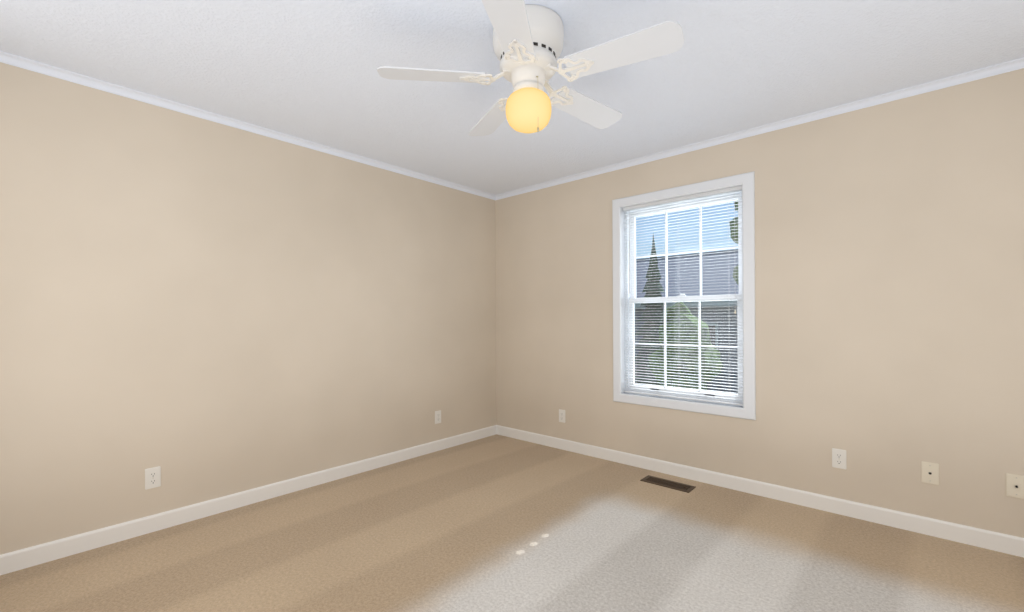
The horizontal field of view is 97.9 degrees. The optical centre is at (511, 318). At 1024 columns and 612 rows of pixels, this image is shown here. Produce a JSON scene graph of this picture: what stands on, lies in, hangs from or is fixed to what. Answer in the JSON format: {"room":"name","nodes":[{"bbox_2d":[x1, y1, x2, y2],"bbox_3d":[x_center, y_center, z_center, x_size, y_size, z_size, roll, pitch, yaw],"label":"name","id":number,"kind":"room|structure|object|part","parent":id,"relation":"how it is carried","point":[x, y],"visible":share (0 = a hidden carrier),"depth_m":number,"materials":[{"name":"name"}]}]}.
{"room":"empty bedroom","nodes":[
{"label":"empty bedroom","id":0,"kind":"room"},
{"bbox_2d":[0,62,496,554],"bbox_3d":[-1.470,-0.027,3.239,0.150,2.440,4.050,0,0,42],"label":"wall","id":1,"kind":"structure","parent":0,"point":[196,309],"depth_m":2.69,"materials":[{"name":"paint"}]},
{"bbox_2d":[145,466,160,489],"bbox_3d":[-2.017,0.895,2.505,0.007,0.114,0.070,0,0,42],"label":"electrical outlet","id":2,"kind":"object","parent":1,"relation":"attached to","point":[153,477],"visible":1,"depth_m":2.50,"materials":[{"name":"white plastic"}]},
{"bbox_2d":[0,425,495,574],"bbox_3d":[-1.404,1.146,3.185,0.013,0.092,3.690,0,0,42],"label":"baseboard","id":3,"kind":"structure","parent":1,"relation":"attached to","point":[17,560],"depth_m":2.67,"materials":[{"name":"white wood"}]},
{"bbox_2d":[0,51,495,198],"bbox_3d":[-1.408,-1.228,3.178,0.034,0.040,3.630,0,0,42],"label":"crown molding","id":4,"kind":"structure","parent":1,"relation":"attached to","point":[98,84],"depth_m":2.68,"materials":[{"name":"white wood"}]},
{"bbox_2d":[435,410,440,423],"bbox_3d":[-0.665,0.888,4.017,0.007,0.114,0.070,0,0,42],"label":"electrical outlet","id":5,"kind":"object","parent":1,"relation":"attached to","point":[437,417],"visible":1,"depth_m":4.01,"materials":[{"name":"white plastic"}]},
{"bbox_2d":[0,434,1023,611],"bbox_3d":[0.139,1.244,1.806,4.450,0.120,4.050,0,0,42],"label":"floor","id":6,"kind":"structure","parent":0,"point":[496,523],"depth_m":2.23,"materials":[{"name":"beige carpet"}]},
{"bbox_2d":[640,475,695,492],"bbox_3d":[1.108,1.175,3.178,0.350,0.008,0.135,0,0,42],"label":"floor vent","id":7,"kind":"object","parent":6,"relation":"in","point":[669,484],"visible":1,"depth_m":3.17,"materials":[{"name":"brown metal"}]},
{"bbox_2d":[0,0,1023,194],"bbox_3d":[0.126,-1.316,1.806,4.450,0.120,4.050,0,0,42],"label":"ceiling","id":8,"kind":"structure","parent":0,"point":[305,69],"depth_m":2.19,"materials":[{"name":"white paint"}]},
{"bbox_2d":[377,0,683,135],"bbox_3d":[0.104,-1.017,1.944,1.217,0.478,1.198,0,0,42],"label":"ceiling fan","id":9,"kind":"object","parent":8,"relation":"hanging from","point":[528,40],"visible":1,"depth_m":1.84,"materials":[{"name":"white wood"}]},
{"bbox_3d":[-0.331,-1.028,1.886,0.375,0.037,0.398,0,0,42],"label":"blade","id":10,"kind":"part","parent":9,"relation":"part of","materials":[{"name":"white wood"}]},
{"bbox_3d":[-0.095,-1.030,2.300,0.445,0.037,0.287,0,0,42],"label":"blade","id":11,"kind":"part","parent":9,"relation":"part of","materials":[{"name":"white wood"}]},
{"bbox_3d":[-0.011,-1.030,1.534,0.320,0.037,0.434,0,0,42],"label":"blade","id":12,"kind":"part","parent":9,"relation":"part of","materials":[{"name":"white wood"}]},
{"bbox_3d":[0.070,-1.110,1.931,0.306,0.290,0.306,0,0,42],"label":"motor","id":13,"kind":"part","parent":9,"relation":"part of","materials":[{"name":"white metal"}]},
{"bbox_3d":[0.071,-0.899,1.931,0.198,0.169,0.198,0,0,42],"label":"globe","id":14,"kind":"part","parent":9,"relation":"part of","materials":[{"name":"yellow glass"}]},
{"bbox_3d":[0.078,-0.898,1.933,0.152,0.241,0.076,0,0,42],"label":"pull chain","id":15,"kind":"part","parent":9,"relation":"part of","materials":[{"name":"gold metal"}]},
{"bbox_3d":[0.375,-1.032,2.202,0.176,0.037,0.453,0,0,42],"label":"blade","id":16,"kind":"part","parent":9,"relation":"part of","materials":[{"name":"white wood"}]},
{"bbox_3d":[0.425,-1.032,1.731,0.455,0.037,0.215,0,0,42],"label":"blade","id":17,"kind":"part","parent":9,"relation":"part of","materials":[{"name":"white wood"}]},
{"bbox_2d":[495,68,1023,537],"bbox_3d":[1.432,-0.043,3.260,4.150,2.440,0.150,0,0,42],"label":"wall","id":18,"kind":"structure","parent":0,"point":[889,291],"depth_m":2.65,"materials":[{"name":"paint"}]},
{"bbox_2d":[559,409,564,422],"bbox_3d":[0.452,0.883,4.035,0.070,0.114,0.007,0,0,42],"label":"electrical outlet","id":19,"kind":"object","parent":18,"relation":"attached to","point":[561,415],"visible":1,"depth_m":4.03,"materials":[{"name":"white plastic"}]},
{"bbox_2d":[612,171,755,419],"bbox_3d":[1.280,-0.149,3.391,1.060,1.665,0.177,0,0,42],"label":"window","id":20,"kind":"structure","parent":18,"relation":"in","point":[746,181],"depth_m":3.34,"materials":[{"name":"white"}]},
{"bbox_2d":[650,294,714,395],"bbox_3d":[1.294,0.188,3.404,0.490,0.750,0.040,0,0,42],"label":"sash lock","id":21,"kind":"object","parent":20,"relation":"attached to","point":[658,389],"visible":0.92,"depth_m":3.38,"materials":[{"name":"white"}]},
{"bbox_2d":[623,186,742,405],"bbox_3d":[1.256,-0.155,3.364,0.908,1.512,0.036,0,0,42],"label":"window blinds","id":22,"kind":"object","parent":20,"relation":"attached to","point":[693,197],"visible":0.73,"depth_m":3.34,"materials":[{"name":"white plastic"}]},
{"bbox_3d":[1.300,0.205,3.410,0.864,0.748,0.028,0,0,42],"label":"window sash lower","id":23,"kind":"part","parent":20,"relation":"part of","materials":[{"name":"white plastic"}]},
{"bbox_3d":[1.319,-0.507,3.436,0.864,0.754,0.028,0,0,42],"label":"window sash upper","id":24,"kind":"part","parent":20,"relation":"part of","materials":[{"name":"white plastic"}]},
{"bbox_3d":[1.300,0.205,3.410,0.792,0.668,0.004,0,0,42],"label":"sash glass","id":25,"kind":"part","parent":20,"relation":"part of","materials":[{"name":"clear glass"}]},
{"bbox_3d":[1.319,-0.507,3.436,0.792,0.674,0.004,0,0,42],"label":"sash glass","id":26,"kind":"part","parent":20,"relation":"part of","materials":[{"name":"clear glass"}]},
{"bbox_2d":[492,58,1023,199],"bbox_3d":[1.365,-1.242,3.191,4.150,0.040,0.034,0,0,42],"label":"crown molding","id":27,"kind":"structure","parent":18,"relation":"attached to","point":[1017,64],"depth_m":2.78,"materials":[{"name":"white wood"}]},
{"bbox_2d":[496,425,1023,557],"bbox_3d":[1.384,1.132,3.200,4.150,0.092,0.013,0,0,42],"label":"baseboard","id":28,"kind":"structure","parent":18,"relation":"attached to","point":[991,540],"depth_m":2.79,"materials":[{"name":"white wood"}]},
{"bbox_2d":[832,448,845,468],"bbox_3d":[1.967,0.844,2.681,0.070,0.114,0.007,0,0,42],"label":"electrical outlet","id":29,"kind":"object","parent":18,"relation":"attached to","point":[838,458],"visible":1,"depth_m":2.68,"materials":[{"name":"white plastic"}]},
{"bbox_2d":[921,461,938,484],"bbox_3d":[2.264,0.837,2.415,0.070,0.114,0.008,0,0,42],"label":"phone jack","id":30,"kind":"object","parent":18,"relation":"attached to","point":[930,472],"visible":1,"depth_m":2.41,"materials":[{"name":"beige plastic"}]},
{"bbox_2d":[1006,473,1023,498],"bbox_3d":[2.494,0.830,2.203,0.070,0.114,0.016,0,0,42],"label":"jack","id":31,"kind":"object","parent":18,"relation":"attached to","point":[1015,485],"visible":1,"depth_m":2.21,"materials":[{"name":"beige plastic"}]},
{"label":"outside","id":32,"kind":"structure","parent":0,"visible":0},
{"bbox_3d":[26.669,4.145,34.574,120.000,0.200,79.550,0,0,42],"label":"ground","id":33,"kind":"structure","parent":32,"visible":0},
{"bbox_2d":[635,235,666,385],"bbox_3d":[4.370,0.751,13.803,2.041,6.823,2.074,0,0,42],"label":"conifer","id":34,"kind":"object","parent":33,"relation":"on","point":[654,279],"depth_m":13.54,"materials":[{"name":"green plant"}]},
{"bbox_2d":[649,302,722,390],"bbox_3d":[3.198,1.932,8.242,1.338,4.558,1.016,0,0,42],"label":"tree","id":35,"kind":"object","parent":33,"relation":"on","point":[684,323],"depth_m":7.99,"materials":[{"name":"green plant"}]},
{"bbox_2d":[635,249,738,393],"bbox_3d":[5.276,0.707,21.169,30.900,6.900,8.930,0,0,42],"label":"house","id":36,"kind":"structure","parent":33,"relation":"on","point":[711,287],"depth_m":15.61,"materials":[{"name":"grey"}]},
{"bbox_2d":[729,200,738,284],"bbox_3d":[3.526,1.190,5.980,0.993,5.973,0.743,0,0,42],"label":"branch","id":37,"kind":"object","parent":33,"relation":"on","point":[735,274],"depth_m":6.08,"materials":[{"name":"green plant"}]}
]}

